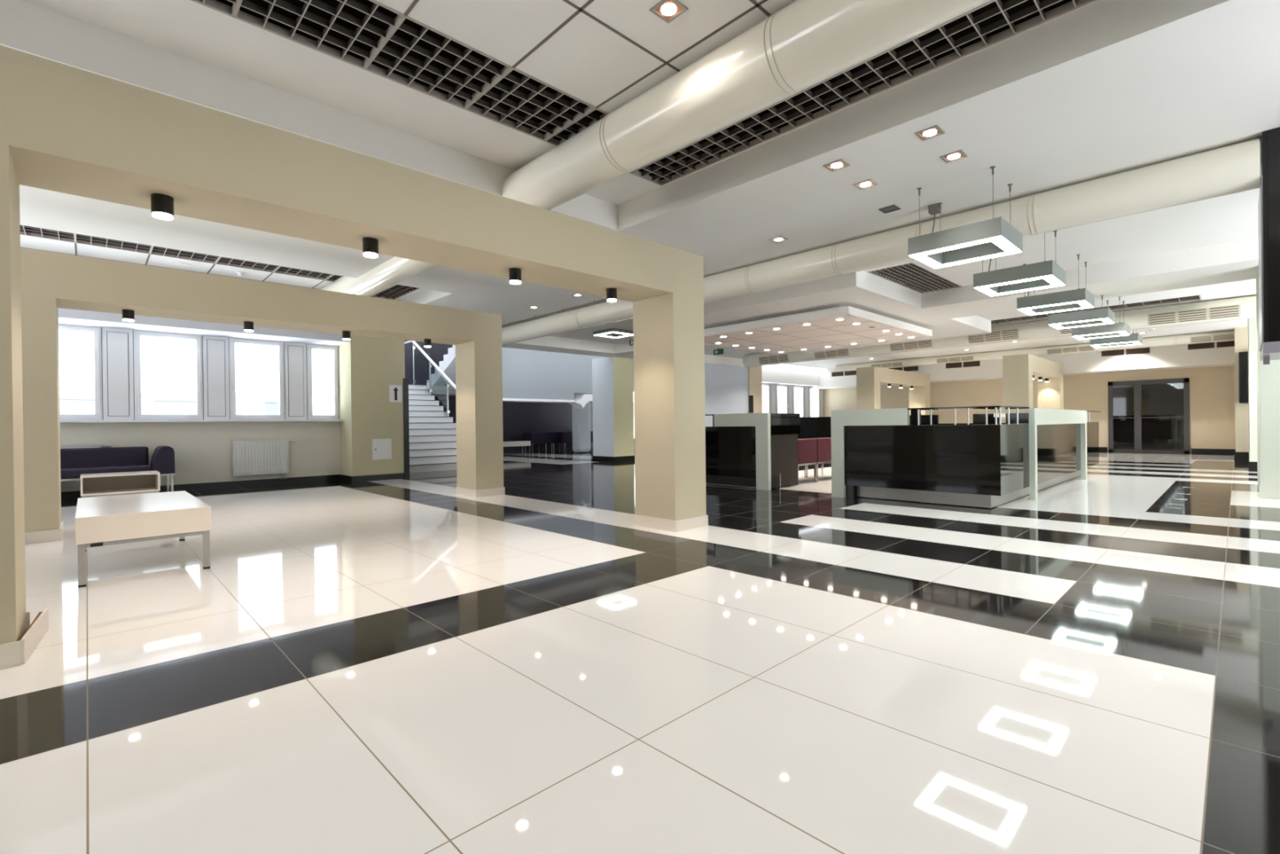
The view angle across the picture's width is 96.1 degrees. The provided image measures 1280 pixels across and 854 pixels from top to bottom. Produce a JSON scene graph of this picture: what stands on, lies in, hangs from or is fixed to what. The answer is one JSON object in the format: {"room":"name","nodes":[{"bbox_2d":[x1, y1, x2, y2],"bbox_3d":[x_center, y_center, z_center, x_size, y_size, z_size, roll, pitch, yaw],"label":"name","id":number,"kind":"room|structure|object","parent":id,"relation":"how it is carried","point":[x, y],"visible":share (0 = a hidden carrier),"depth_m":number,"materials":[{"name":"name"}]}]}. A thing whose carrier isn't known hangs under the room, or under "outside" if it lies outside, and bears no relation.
{"room":"lobby","nodes":[
{"label":"lobby","id":0,"kind":"room"},
{"bbox_2d":[59,327,343,491],"bbox_3d":[-9.947,-0.245,8.819,9.900,2.860,0.400,-1,0,-44],"label":"wall","id":1,"kind":"structure","parent":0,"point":[203,453],"depth_m":10.74,"materials":[{"name":"paint"}]},
{"bbox_2d":[58,324,102,420],"bbox_3d":[-9.459,-0.898,9.404,0.976,1.570,0.140,-1,0,-44],"label":"window","id":2,"kind":"structure","parent":1,"relation":"attached to","point":[97,331],"depth_m":9.68,"materials":[{"name":"white plastic"}]},
{"bbox_2d":[60,443,111,485],"bbox_3d":[-9.336,0.676,9.377,1.044,0.784,0.123,-1,0,-44],"label":"radiator","id":3,"kind":"object","parent":1,"relation":"attached to","point":[70,446],"visible":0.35,"depth_m":9.41,"materials":[{"name":"white metal"}]},
{"bbox_2d":[133,329,204,419],"bbox_3d":[-8.472,-0.913,10.354,0.976,1.570,0.140,-1,0,-44],"label":"window","id":4,"kind":"structure","parent":1,"relation":"attached to","point":[136,333],"depth_m":10.28,"materials":[{"name":"white plastic"}]},
{"bbox_2d":[61,474,339,499],"bbox_3d":[-9.959,1.125,8.852,9.900,0.120,0.020,-1,0,-44],"label":"baseboard","id":5,"kind":"structure","parent":1,"relation":"attached to","point":[75,494],"depth_m":11.00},
{"bbox_2d":[228,337,285,419],"bbox_3d":[-7.503,-0.927,11.287,0.926,1.570,0.140,-1,0,-44],"label":"window","id":6,"kind":"structure","parent":1,"relation":"attached to","point":[282,415],"depth_m":11.23,"materials":[{"name":"white plastic"}]},
{"bbox_2d":[231,439,295,478],"bbox_3d":[-7.361,0.646,11.277,1.044,0.784,0.123,-1,0,-44],"label":"radiator","id":7,"kind":"object","parent":1,"relation":"attached to","point":[251,457],"visible":1,"depth_m":11.18,"materials":[{"name":"white metal"}]},
{"bbox_2d":[231,439,288,441],"bbox_3d":[-7.398,0.266,11.226,0.928,0.022,0.096,-1,0,-44],"label":"grille","id":8,"kind":"object","parent":7,"relation":"attached to","point":[278,440],"depth_m":11.25,"materials":[{"name":"white metal"}]},
{"bbox_2d":[306,343,339,419],"bbox_3d":[-6.664,-0.940,12.094,0.616,1.570,0.140,-1,0,-44],"label":"window","id":9,"kind":"structure","parent":1,"relation":"attached to","point":[308,346],"depth_m":12.05,"materials":[{"name":"white plastic"}]},
{"bbox_2d":[57,307,350,346],"bbox_3d":[-9.796,-2.161,8.631,9.900,0.970,0.900,-1,0,-44],"label":"wall window header","id":10,"kind":"structure","parent":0,"point":[65,316],"depth_m":10.07,"materials":[{"name":"grey paint"}]},
{"bbox_2d":[311,348,333,415],"bbox_3d":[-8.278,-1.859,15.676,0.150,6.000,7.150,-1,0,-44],"label":"window pane","id":11,"kind":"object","parent":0,"point":[322,378],"depth_m":16.34,"materials":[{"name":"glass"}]},
{"bbox_2d":[404,340,593,453],"bbox_3d":[-6.126,-1.910,22.813,13.150,6.000,0.150,-1,0,-44],"label":"wall","id":12,"kind":"structure","parent":0,"point":[519,418],"depth_m":23.72,"materials":[{"name":"paint"}]},
{"bbox_2d":[502,346,605,403],"bbox_3d":[-3.083,-2.107,20.406,6.100,2.460,0.740,-1,0,-44],"label":"wall","id":13,"kind":"structure","parent":0,"point":[528,375],"depth_m":19.73,"materials":[{"name":"grey paint"}]},
{"bbox_2d":[568,394,592,408],"bbox_3d":[-1.921,-0.949,21.307,1.600,0.550,0.440,-1,0,-44],"label":"ramp edge","id":14,"kind":"object","parent":13,"relation":"attached to","point":[580,401],"visible":0.69,"depth_m":20.95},
{"bbox_2d":[20,0,1099,299],"bbox_3d":[-3.766,-2.665,2.919,10.680,0.063,15.800,-1,0,-44],"label":"ceiling","id":15,"kind":"structure","parent":0,"point":[605,55],"depth_m":4.09,"materials":[{"name":"white paint"}]},
{"bbox_2d":[19,224,342,281],"bbox_3d":[-7.940,-2.624,7.632,7.400,0.051,0.780,-1,0,-44],"label":"ceiling vent","id":16,"kind":"object","parent":15,"relation":"in","point":[24,230],"visible":0.56,"depth_m":8.65,"materials":[{"name":"grey metal"}]},
{"bbox_2d":[371,284,419,299],"bbox_3d":[-4.748,-2.675,11.252,0.460,0.049,1.630,-1,0,-44],"label":"ceiling vent","id":17,"kind":"object","parent":15,"relation":"in","point":[395,291],"visible":0.64,"depth_m":11.37,"materials":[{"name":"grey metal"}]},
{"bbox_2d":[190,0,608,146],"bbox_3d":[-3.166,-2.662,2.671,7.400,0.051,0.770,-1,0,-44],"label":"ceiling vent","id":18,"kind":"object","parent":15,"relation":"in","point":[233,11],"visible":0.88,"depth_m":4.22,"materials":[{"name":"grey metal"}]},
{"bbox_2d":[649,0,688,23],"bbox_3d":[0.185,-2.682,3.696,0.176,0.008,0.176,-1,0,-44],"label":"recessed light","id":19,"kind":"object","parent":15,"relation":"in","point":[668,11],"visible":1,"depth_m":3.69,"materials":[{"name":"white"}]},
{"bbox_2d":[629,0,1097,186],"bbox_3d":[2.508,-2.733,3.718,0.490,0.049,7.050,-1,0,-44],"label":"ceiling vent","id":20,"kind":"object","parent":15,"relation":"in","point":[1044,17],"visible":0.91,"depth_m":4.54,"materials":[{"name":"grey metal"}]},
{"bbox_2d":[0,448,1279,853],"bbox_3d":[0.704,1.144,13.305,31.970,0.200,25.020,-1,0,-44],"label":"floor","id":21,"kind":"structure","parent":0,"point":[415,664],"depth_m":2.53,"materials":[{"name":"beige tile"}]},
{"bbox_2d":[60,445,175,492],"bbox_3d":[-9.226,0.759,8.777,3.260,0.835,0.750,-1,0,-44],"label":"sofa","id":22,"kind":"object","parent":21,"relation":"on","point":[74,462],"visible":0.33,"depth_m":9.43,"materials":[{"name":"purple fabric"}]},
{"bbox_2d":[60,464,151,479],"bbox_3d":[-8.732,0.720,9.114,1.474,0.140,0.550,-1,0,-44],"label":"seat cushion","id":23,"kind":"object","parent":22,"relation":"on","point":[67,472],"depth_m":9.11,"materials":[{"name":"purple fabric"}]},
{"bbox_2d":[80,470,159,497],"bbox_3d":[-7.555,0.916,8.370,0.840,0.485,0.550,-1,0,-44],"label":"coffee table","id":24,"kind":"object","parent":21,"relation":"on","point":[105,484],"visible":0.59,"depth_m":8.39,"materials":[{"name":"white laminate"}]},
{"bbox_2d":[75,490,211,587],"bbox_3d":[-4.266,0.886,4.908,0.770,0.492,1.702,-1,0,-44],"label":"coffee table","id":25,"kind":"object","parent":21,"relation":"on","point":[100,521],"visible":1,"depth_m":4.39,"materials":[{"name":"white laminate"}]},
{"bbox_2d":[20,247,505,544],"bbox_3d":[-4.461,-0.330,7.638,5.598,2.910,0.678,-1,0,-44],"label":"frame","id":26,"kind":"object","parent":21,"relation":"on","point":[51,281],"visible":0.96,"depth_m":6.75,"materials":[{"name":"beige paint"}]},
{"bbox_2d":[121,309,134,321],"bbox_3d":[-5.726,-1.247,6.435,0.104,0.118,0.104,-1,0,-44],"label":"ceiling spotlight","id":27,"kind":"object","parent":26,"relation":"attached to","point":[128,315],"visible":1,"depth_m":6.40,"materials":[{"name":"black metal"}]},
{"bbox_2d":[0,44,708,669],"bbox_3d":[-1.508,-0.354,4.519,5.588,2.910,0.628,-1,0,-44],"label":"frame","id":28,"kind":"object","parent":21,"relation":"on","point":[65,129],"visible":0.97,"depth_m":3.62,"materials":[{"name":"beige paint"}]},
{"bbox_2d":[20,608,48,663],"bbox_3d":[-3.123,1.066,2.956,0.035,0.116,0.604,-1,0,-38],"label":"skirting board","id":29,"kind":"object","parent":28,"relation":"attached to","point":[36,631],"visible":1,"depth_m":2.92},
{"bbox_2d":[151,193,173,220],"bbox_3d":[-2.759,-1.271,3.323,0.104,0.118,0.104,-1,0,-44],"label":"ceiling spotlight","id":30,"kind":"object","parent":28,"relation":"attached to","point":[162,205],"visible":1,"depth_m":3.29,"materials":[{"name":"black metal"}]},
{"bbox_2d":[362,237,378,257],"bbox_3d":[-1.930,-1.283,4.120,0.104,0.118,0.104,-1,0,-44],"label":"ceiling spotlight","id":31,"kind":"object","parent":28,"relation":"attached to","point":[370,245],"visible":1,"depth_m":4.08,"materials":[{"name":"black metal"}]},
{"bbox_2d":[508,267,521,284],"bbox_3d":[-1.073,-1.296,4.945,0.104,0.118,0.104,-1,0,-44],"label":"ceiling spotlight","id":32,"kind":"object","parent":28,"relation":"attached to","point":[515,273],"visible":1,"depth_m":4.90,"materials":[{"name":"black metal"}]},
{"bbox_2d":[606,288,617,302],"bbox_3d":[-0.280,-1.308,5.708,0.104,0.118,0.104,-1,0,-44],"label":"ceiling spotlight","id":33,"kind":"object","parent":28,"relation":"attached to","point":[611,293],"visible":1,"depth_m":5.67,"materials":[{"name":"black metal"}]},
{"bbox_2d":[338,335,404,475],"bbox_3d":[-5.817,-0.791,12.450,1.100,3.830,0.900,-1,0,-44],"label":"wall pier","id":34,"kind":"object","parent":21,"relation":"on","point":[368,366],"visible":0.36,"depth_m":12.06,"materials":[{"name":"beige paint"}]},
{"bbox_2d":[339,472,404,482],"bbox_3d":[-5.755,1.063,12.364,1.070,0.120,0.750,-1,0,-44],"label":"skirting board","id":35,"kind":"object","parent":34,"relation":"attached to","point":[389,476],"visible":1,"depth_m":12.06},
{"bbox_2d":[372,438,391,460],"bbox_3d":[-5.447,0.470,12.151,0.390,0.440,0.030,-1,0,-44],"label":"access panel","id":36,"kind":"object","parent":34,"relation":"attached to","point":[381,448],"visible":1,"depth_m":12.15,"materials":[{"name":"white metal"}]},
{"bbox_2d":[389,385,402,402],"bbox_3d":[-5.252,-0.718,12.364,0.263,0.360,0.008,-1,0,-44],"label":"direction sign","id":37,"kind":"object","parent":34,"relation":"attached to","point":[395,391],"visible":1,"depth_m":12.36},
{"bbox_2d":[403,377,409,478],"bbox_3d":[-5.081,0.030,12.503,0.105,2.170,0.035,-1,0,-44],"label":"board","id":38,"kind":"object","parent":34,"relation":"attached to","point":[406,394],"visible":1,"depth_m":12.49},
{"bbox_2d":[404,340,457,472],"bbox_3d":[-6.419,-0.891,17.761,4.200,4.005,6.512,-1,0,-44],"label":"staircase","id":39,"kind":"structure","parent":21,"relation":"on","point":[432,431],"depth_m":16.54,"materials":[{"name":"stone"}]},
{"bbox_2d":[502,440,530,453],"bbox_3d":[-5.006,0.818,22.377,1.400,0.520,0.600,-1,0,-44],"label":"bench","id":40,"kind":"object","parent":21,"relation":"on","point":[508,443],"visible":0.55,"depth_m":22.29,"materials":[{"name":"white laminate"}]},
{"bbox_2d":[523,431,559,453],"bbox_3d":[-4.060,0.637,23.844,1.400,0.850,0.600,-1,0,-44],"label":"bench","id":41,"kind":"object","parent":21,"relation":"on","point":[535,437],"visible":0.89,"depth_m":23.56,"materials":[{"name":"purple fabric"}]},
{"bbox_2d":[552,431,572,452],"bbox_3d":[-3.234,0.625,24.500,0.700,0.850,0.800,-1,0,-44],"label":"bench","id":42,"kind":"object","parent":21,"relation":"on","point":[565,437],"visible":0.57,"depth_m":24.11,"materials":[{"name":"purple fabric"}]},
{"bbox_2d":[572,393,591,452],"bbox_3d":[-2.416,-0.557,23.631,0.600,3.200,0.600,-1,0,-44],"label":"column","id":43,"kind":"structure","parent":21,"relation":"on","point":[581,437],"depth_m":23.41,"materials":[{"name":"grey paint"}]},
{"bbox_2d":[591,356,635,461],"bbox_3d":[-0.846,-0.555,18.134,0.880,3.200,1.060,-1,0,-44],"label":"column","id":44,"kind":"structure","parent":21,"relation":"on","point":[613,440],"depth_m":17.80,"materials":[{"name":"yellow paint"}]},
{"bbox_2d":[705,413,799,490],"bbox_3d":[1.401,0.407,10.926,1.040,1.275,3.192,-1,0,-44],"label":"counter","id":45,"kind":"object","parent":21,"relation":"on","point":[757,451],"depth_m":9.85,"materials":[{"name":"brown laminate"}]},
{"bbox_2d":[797,438,817,482],"bbox_3d":[2.809,0.624,10.684,0.678,0.810,0.690,-1,0,-44],"label":"lounge seat","id":46,"kind":"object","parent":21,"relation":"on","point":[806,447],"visible":0.4,"depth_m":10.45,"materials":[{"name":"red leather"}]},
{"bbox_2d":[804,437,831,481],"bbox_3d":[3.306,0.616,11.163,0.678,0.810,0.690,-1,0,-44],"label":"lounge seat","id":47,"kind":"object","parent":21,"relation":"on","point":[824,444],"visible":0.37,"depth_m":10.85,"materials":[{"name":"red leather"}]},
{"bbox_2d":[856,366,929,415],"bbox_3d":[9.197,-0.537,20.650,4.928,2.910,0.628,-1,0,-44],"label":"frame","id":48,"kind":"object","parent":21,"relation":"on","point":[868,380],"visible":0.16,"depth_m":19.50,"materials":[{"name":"beige paint"}]},
{"bbox_2d":[797,413,1028,439],"bbox_3d":[6.649,0.330,14.549,0.550,1.240,6.650,-1,0,-44],"label":"bar","id":49,"kind":"object","parent":21,"relation":"on","point":[810,427],"visible":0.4,"depth_m":14.16,"materials":[{"name":"black glass"}]},
{"bbox_2d":[831,405,1101,507],"bbox_3d":[6.231,0.348,10.239,7.230,1.285,2.260,-1,0,-44],"label":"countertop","id":50,"kind":"structure","parent":21,"relation":"on","point":[877,454],"depth_m":7.89,"materials":[{"name":"brown laminate"}]},
{"bbox_2d":[907,405,1101,412],"bbox_3d":[6.598,-0.279,9.862,7.210,0.032,1.120,-1,0,-44],"label":"glass shelf","id":51,"kind":"object","parent":50,"relation":"attached to","point":[913,410],"depth_m":7.62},
{"bbox_2d":[1002,353,1063,422],"bbox_3d":[12.003,-0.559,17.445,4.528,2.910,0.638,-1,0,-44],"label":"column","id":52,"kind":"structure","parent":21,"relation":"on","point":[1018,371],"depth_m":16.04,"materials":[{"name":"beige paint"}]},
{"bbox_2d":[0,0,1279,368],"bbox_3d":[3.451,-2.591,9.829,30.660,0.310,15.750,-1,0,-44],"label":"ceiling","id":53,"kind":"structure","parent":0,"point":[1101,88],"depth_m":5.20,"materials":[{"name":"white paint"}]},
{"bbox_2d":[502,298,606,326],"bbox_3d":[-1.587,-2.359,11.606,0.028,0.049,5.700,-1,0,-44],"label":"pipe","id":54,"kind":"object","parent":53,"relation":"attached to","point":[594,301],"visible":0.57,"depth_m":11.67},
{"bbox_2d":[593,328,633,337],"bbox_3d":[-0.640,-2.359,14.495,0.770,0.091,0.750,-1,0,-44],"label":"ceiling light","id":55,"kind":"object","parent":53,"relation":"attached to","point":[607,332],"visible":0.95,"depth_m":14.34,"materials":[{"name":"white"}]},
{"bbox_2d":[594,331,633,337],"bbox_3d":[-0.639,-2.317,14.495,0.754,0.006,0.734,-1,0,-44],"label":"diffuser","id":56,"kind":"object","parent":55,"relation":"attached to","point":[606,334],"depth_m":14.43,"materials":[{"name":"white"}]},
{"bbox_2d":[320,0,988,296],"bbox_3d":[-0.964,-2.422,5.752,0.481,0.481,15.400,-1,0,-44],"label":"ventilation duct","id":57,"kind":"object","parent":53,"relation":"attached to","point":[804,43],"visible":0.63,"depth_m":3.96,"materials":[{"name":"metal"}]},
{"bbox_2d":[822,159,850,172],"bbox_3d":[1.803,-2.396,5.271,0.176,0.008,0.176,-1,0,-44],"label":"recessed light","id":58,"kind":"object","parent":53,"relation":"in","point":[839,164],"visible":1,"depth_m":5.27,"materials":[{"name":"white"}]},
{"bbox_2d":[853,178,878,190],"bbox_3d":[2.235,-2.403,5.701,0.176,0.008,0.176,-1,0,-44],"label":"recessed light","id":59,"kind":"object","parent":53,"relation":"in","point":[864,184],"visible":1,"depth_m":5.70,"materials":[{"name":"white"}]},
{"bbox_2d":[502,137,1260,345],"bbox_3d":[0.880,-2.189,9.370,0.412,0.412,12.540,-1,0,-44],"label":"ventilation duct","id":60,"kind":"object","parent":53,"relation":"hanging from","point":[1234,168],"visible":0.71,"depth_m":5.95,"materials":[{"name":"metal"}]},
{"bbox_2d":[867,262,961,293],"bbox_3d":[4.615,-2.469,9.559,2.240,0.049,0.690,-1,0,-44],"label":"ceiling vent","id":61,"kind":"object","parent":53,"relation":"in","point":[912,276],"visible":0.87,"depth_m":9.49,"materials":[{"name":"grey metal"}]},
{"bbox_2d":[914,124,945,141],"bbox_3d":[2.368,-2.401,4.698,0.176,0.008,0.176,-1,0,-44],"label":"recessed light","id":62,"kind":"object","parent":53,"relation":"in","point":[935,131],"visible":1,"depth_m":4.69,"materials":[{"name":"white"}]},
{"bbox_2d":[939,149,968,163],"bbox_3d":[2.793,-2.407,5.121,0.176,0.008,0.176,-1,0,-44],"label":"recessed light","id":63,"kind":"object","parent":53,"relation":"in","point":[959,154],"visible":1,"depth_m":5.12,"materials":[{"name":"white"}]},
{"bbox_2d":[907,165,1022,268],"bbox_3d":[3.250,-2.077,5.784,0.750,0.685,0.855,-1,0,-44],"label":"pendant light","id":64,"kind":"object","parent":53,"relation":"hanging from","point":[993,237],"visible":1,"depth_m":5.65,"materials":[{"name":"white"}]},
{"bbox_2d":[909,235,1021,268],"bbox_3d":[3.261,-1.737,5.771,0.724,0.006,0.809,-1,0,-44],"label":"diffuser","id":65,"kind":"object","parent":64,"relation":"attached to","point":[1008,246],"depth_m":5.71,"materials":[{"name":"white"}]},
{"bbox_2d":[742,295,1256,367],"bbox_3d":[8.062,-2.285,14.991,0.441,0.436,12.800,-1,0,-44],"label":"ceiling beam","id":66,"kind":"structure","parent":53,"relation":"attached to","point":[1238,308],"depth_m":13.48,"materials":[{"name":"paint"}]},
{"bbox_2d":[973,230,1066,296],"bbox_3d":[4.742,-2.099,7.219,0.750,0.685,0.855,-1,0,-44],"label":"pendant light","id":67,"kind":"object","parent":53,"relation":"hanging from","point":[1045,274],"visible":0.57,"depth_m":7.06,"materials":[{"name":"white"}]},
{"bbox_2d":[973,275,1064,296],"bbox_3d":[4.753,-1.760,7.206,0.724,0.006,0.809,-1,0,-44],"label":"diffuser","id":68,"kind":"object","parent":67,"relation":"attached to","point":[1054,281],"depth_m":7.15,"materials":[{"name":"white"}]},
{"bbox_2d":[991,310,1076,324],"bbox_3d":[8.996,-2.534,13.239,0.689,0.049,1.752,-1,0,-44],"label":"ceiling vent","id":69,"kind":"object","parent":53,"relation":"in","point":[1040,316],"depth_m":13.40,"materials":[{"name":"grey metal"}]},
{"bbox_2d":[835,329,1235,372],"bbox_3d":[12.223,-2.428,19.274,0.287,0.282,12.000,-1,0,-44],"label":"ventilation duct","id":70,"kind":"object","parent":53,"relation":"attached to","point":[1226,335],"visible":0.89,"depth_m":18.33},
{"bbox_2d":[1017,253,1094,315],"bbox_3d":[6.233,-2.122,8.654,0.750,0.685,0.855,-1,0,-44],"label":"pendant light","id":71,"kind":"object","parent":53,"relation":"hanging from","point":[1077,299],"visible":0.8,"depth_m":8.47,"materials":[{"name":"white"}]},
{"bbox_2d":[1017,300,1093,315],"bbox_3d":[6.244,-1.782,8.641,0.724,0.006,0.809,-1,0,-44],"label":"diffuser","id":72,"kind":"object","parent":71,"relation":"attached to","point":[1028,309],"depth_m":8.60,"materials":[{"name":"white"}]},
{"bbox_2d":[1071,296,1130,339],"bbox_3d":[9.216,-2.167,11.525,0.750,0.685,0.855,-1,0,-44],"label":"pendant light","id":73,"kind":"object","parent":53,"relation":"hanging from","point":[1119,329],"visible":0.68,"depth_m":11.33,"materials":[{"name":"white"}]},
{"bbox_2d":[1072,331,1129,339],"bbox_3d":[9.227,-1.828,11.512,0.724,0.006,0.809,-1,0,-44],"label":"diffuser","id":74,"kind":"object","parent":73,"relation":"attached to","point":[1083,335],"depth_m":11.50,"materials":[{"name":"white"}]},
{"bbox_2d":[1089,333,1142,347],"bbox_3d":[10.708,-2.190,12.960,0.750,0.685,0.855,-1,0,-44],"label":"pendant light","id":75,"kind":"object","parent":53,"relation":"hanging from","point":[1133,339],"visible":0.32,"depth_m":12.75,"materials":[{"name":"white"}]},
{"bbox_2d":[1091,341,1142,347],"bbox_3d":[10.718,-1.851,12.947,0.724,0.006,0.809,-1,0,-44],"label":"diffuser","id":76,"kind":"object","parent":75,"relation":"attached to","point":[1104,344],"depth_m":12.92,"materials":[{"name":"white"}]},
{"bbox_2d":[1083,294,1201,311],"bbox_3d":[10.316,-2.544,11.870,0.693,0.049,1.810,-1,0,-44],"label":"ceiling vent","id":77,"kind":"object","parent":53,"relation":"in","point":[1166,301],"depth_m":11.78,"materials":[{"name":"grey metal"}]},
{"bbox_2d":[1257,127,1279,364],"bbox_3d":[5.871,-1.501,4.693,1.000,1.890,1.105,-1,0,-44],"label":"display","id":78,"kind":"object","parent":53,"relation":"hanging from","point":[1268,203],"visible":0.98,"depth_m":4.71,"materials":[{"name":"black metal"}]},
{"bbox_2d":[215,0,1071,180],"bbox_3d":[0.940,-2.873,7.588,20.740,0.830,15.400,-1,0,-44],"label":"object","id":79,"kind":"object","parent":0,"point":[299,3],"depth_m":4.57,"materials":[{"name":"metal"}]},
{"bbox_2d":[704,362,748,426],"bbox_3d":[2.296,-0.588,19.693,4.630,3.180,0.150,-1,0,-44],"label":"wall","id":80,"kind":"structure","parent":0,"point":[726,386],"depth_m":20.28,"materials":[{"name":"paint"}]},
{"bbox_2d":[748,365,762,413],"bbox_3d":[4.050,-0.756,21.784,0.800,3.460,0.830,-1,0,-44],"label":"wall pier","id":81,"kind":"object","parent":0,"point":[754,372],"visible":0.07,"depth_m":21.50,"materials":[{"name":"beige paint"}]},
{"bbox_2d":[761,364,825,417],"bbox_3d":[6.363,-0.823,24.448,6.230,3.520,0.500,-1,0,-44],"label":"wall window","id":82,"kind":"structure","parent":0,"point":[780,374],"depth_m":24.36,"materials":[{"name":"white paint"}]},
{"bbox_2d":[775,383,788,413],"bbox_3d":[5.986,-1.063,24.267,0.906,1.470,0.140,-1,0,-44],"label":"window","id":83,"kind":"structure","parent":82,"relation":"attached to","point":[776,384],"depth_m":24.44,"materials":[{"name":"white plastic"}]},
{"bbox_2d":[792,385,804,417],"bbox_3d":[6.916,-1.077,25.189,0.926,1.470,0.100,-1,0,-44],"label":"window frame","id":84,"kind":"structure","parent":82,"relation":"attached to","point":[793,386],"depth_m":25.42,"materials":[{"name":"white plastic"}]},
{"bbox_2d":[502,237,1258,366],"bbox_3d":[4.883,-2.470,11.761,13.400,0.580,16.550,-1,0,-44],"label":"ceiling","id":85,"kind":"structure","parent":0,"point":[953,312],"depth_m":9.82,"materials":[{"name":"white paint"}]},
{"bbox_2d":[704,306,932,354],"bbox_3d":[3.608,-2.057,12.660,3.900,0.222,3.980,-1,0,-44],"label":"ceiling panel","id":86,"kind":"object","parent":85,"relation":"hanging from","point":[824,330],"visible":0.92,"depth_m":11.88,"materials":[{"name":"white paint"}]},
{"bbox_2d":[1048,295,1115,328],"bbox_3d":[7.726,-2.005,10.090,0.750,0.405,0.855,-1,0,-44],"label":"pendant light","id":87,"kind":"object","parent":85,"relation":"hanging from","point":[1101,316],"visible":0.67,"depth_m":9.89,"materials":[{"name":"white"}]},
{"bbox_2d":[1048,318,1114,328],"bbox_3d":[7.736,-1.805,10.077,0.724,0.006,0.809,-1,0,-44],"label":"diffuser","id":88,"kind":"object","parent":87,"relation":"attached to","point":[1056,324],"depth_m":10.06,"materials":[{"name":"white"}]},
{"bbox_2d":[812,340,1235,389],"bbox_3d":[13.861,-2.196,20.363,1.060,0.800,16.500,-1,0,-44],"label":"wall","id":89,"kind":"structure","parent":0,"point":[1169,357],"depth_m":18.72,"materials":[{"name":"white paint"}]},
{"bbox_2d":[945,360,979,368],"bbox_3d":[12.042,-2.326,21.472,0.020,0.195,1.160,-1,0,-44],"label":"air vent","id":90,"kind":"object","parent":89,"relation":"in","point":[974,363],"visible":0.85,"depth_m":21.44,"materials":[{"name":"brown"}]},
{"bbox_2d":[1101,347,1150,356],"bbox_3d":[15.277,-2.360,18.111,0.020,0.170,1.170,-1,0,-44],"label":"air vent","id":91,"kind":"object","parent":89,"relation":"in","point":[1141,350],"visible":0.9,"depth_m":18.07,"materials":[{"name":"brown"}]},
{"bbox_2d":[1101,349,1124,356],"bbox_3d":[15.067,-2.358,18.332,0.015,0.170,0.560,-1,0,-44],"label":"grille","id":92,"kind":"object","parent":91,"relation":"attached to","point":[1121,352],"depth_m":18.32,"materials":[{"name":"brown metal"}]},
{"bbox_2d":[1125,347,1150,354],"bbox_3d":[15.490,-2.361,17.893,0.015,0.170,0.560,-1,0,-44],"label":"grille","id":93,"kind":"object","parent":91,"relation":"attached to","point":[1141,350],"depth_m":17.89,"materials":[{"name":"brown metal"}]},
{"bbox_2d":[1187,340,1235,349],"bbox_3d":[16.674,-2.376,16.659,0.020,0.160,1.160,-1,0,-44],"label":"air vent","id":94,"kind":"object","parent":89,"relation":"in","point":[1224,344],"visible":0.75,"depth_m":16.73,"materials":[{"name":"brown"}]},
{"bbox_2d":[1187,342,1214,349],"bbox_3d":[16.466,-2.374,16.878,0.015,0.160,0.555,-1,0,-44],"label":"grille","id":95,"kind":"object","parent":94,"relation":"attached to","point":[1203,345],"depth_m":16.87,"materials":[{"name":"brown metal"}]},
{"bbox_2d":[822,365,1235,453],"bbox_3d":[14.261,-0.902,20.841,0.150,3.520,16.650,-1,0,-44],"label":"wall","id":96,"kind":"structure","parent":0,"point":[1211,388],"depth_m":19.47,"materials":[{"name":"beige paint"}]},
{"bbox_2d":[1107,377,1190,453],"bbox_3d":[16.388,-0.339,18.567,0.150,2.360,1.970,-1,0,-44],"label":"door","id":97,"kind":"structure","parent":96,"relation":"in","point":[1145,415],"depth_m":18.52,"materials":[{"name":"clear glass"}]},
{"bbox_2d":[1098,447,1235,454],"bbox_3d":[13.148,0.782,21.901,0.020,0.170,13.260,-1,0,-44],"label":"baseboard","id":98,"kind":"structure","parent":96,"relation":"attached to","point":[1193,451],"depth_m":17.52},
{"bbox_2d":[1234,326,1248,452],"bbox_3d":[17.789,-0.893,14.931,2.960,3.460,3.240,-1,0,-44],"label":"wall","id":99,"kind":"structure","parent":0,"point":[1241,334],"depth_m":15.00,"materials":[{"name":"beige paint"}]},
{"bbox_2d":[1238,351,1248,403],"bbox_3d":[15.855,-1.284,14.690,0.155,1.330,0.770,-1,0,-44],"label":"wall screen","id":100,"kind":"object","parent":99,"relation":"attached to","point":[1242,356],"visible":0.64,"depth_m":14.85,"materials":[{"name":"black metal"}]},
{"bbox_2d":[1248,317,1257,462],"bbox_3d":[14.058,-0.835,11.195,1.400,3.460,3.030,-1,0,-44],"label":"wall","id":101,"kind":"structure","parent":0,"point":[1252,380],"depth_m":11.77,"materials":[{"name":"white paint"}]},
{"bbox_2d":[1256,270,1279,489],"bbox_3d":[10.183,-0.776,7.434,1.800,3.460,2.985,-1,0,-44],"label":"wall column","id":102,"kind":"structure","parent":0,"point":[1268,376],"depth_m":7.84,"materials":[{"name":"white paint"}]},
{"bbox_2d":[1258,485,1279,498],"bbox_3d":[9.541,0.884,6.815,0.020,0.160,3.000,-1,0,-44],"label":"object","id":103,"kind":"structure","parent":102,"relation":"attached to","point":[1271,492],"depth_m":7.82,"materials":[{"name":"white paint"}]},
{"label":"outside","id":104,"kind":"structure","parent":0,"visible":0},
{"bbox_2d":[59,388,817,438],"bbox_3d":[-13.631,1.255,36.106,90.400,5.750,9.050,-1,0,-44],"label":"building","id":105,"kind":"structure","parent":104,"point":[72,401],"depth_m":24.14,"materials":[{"name":"white"}]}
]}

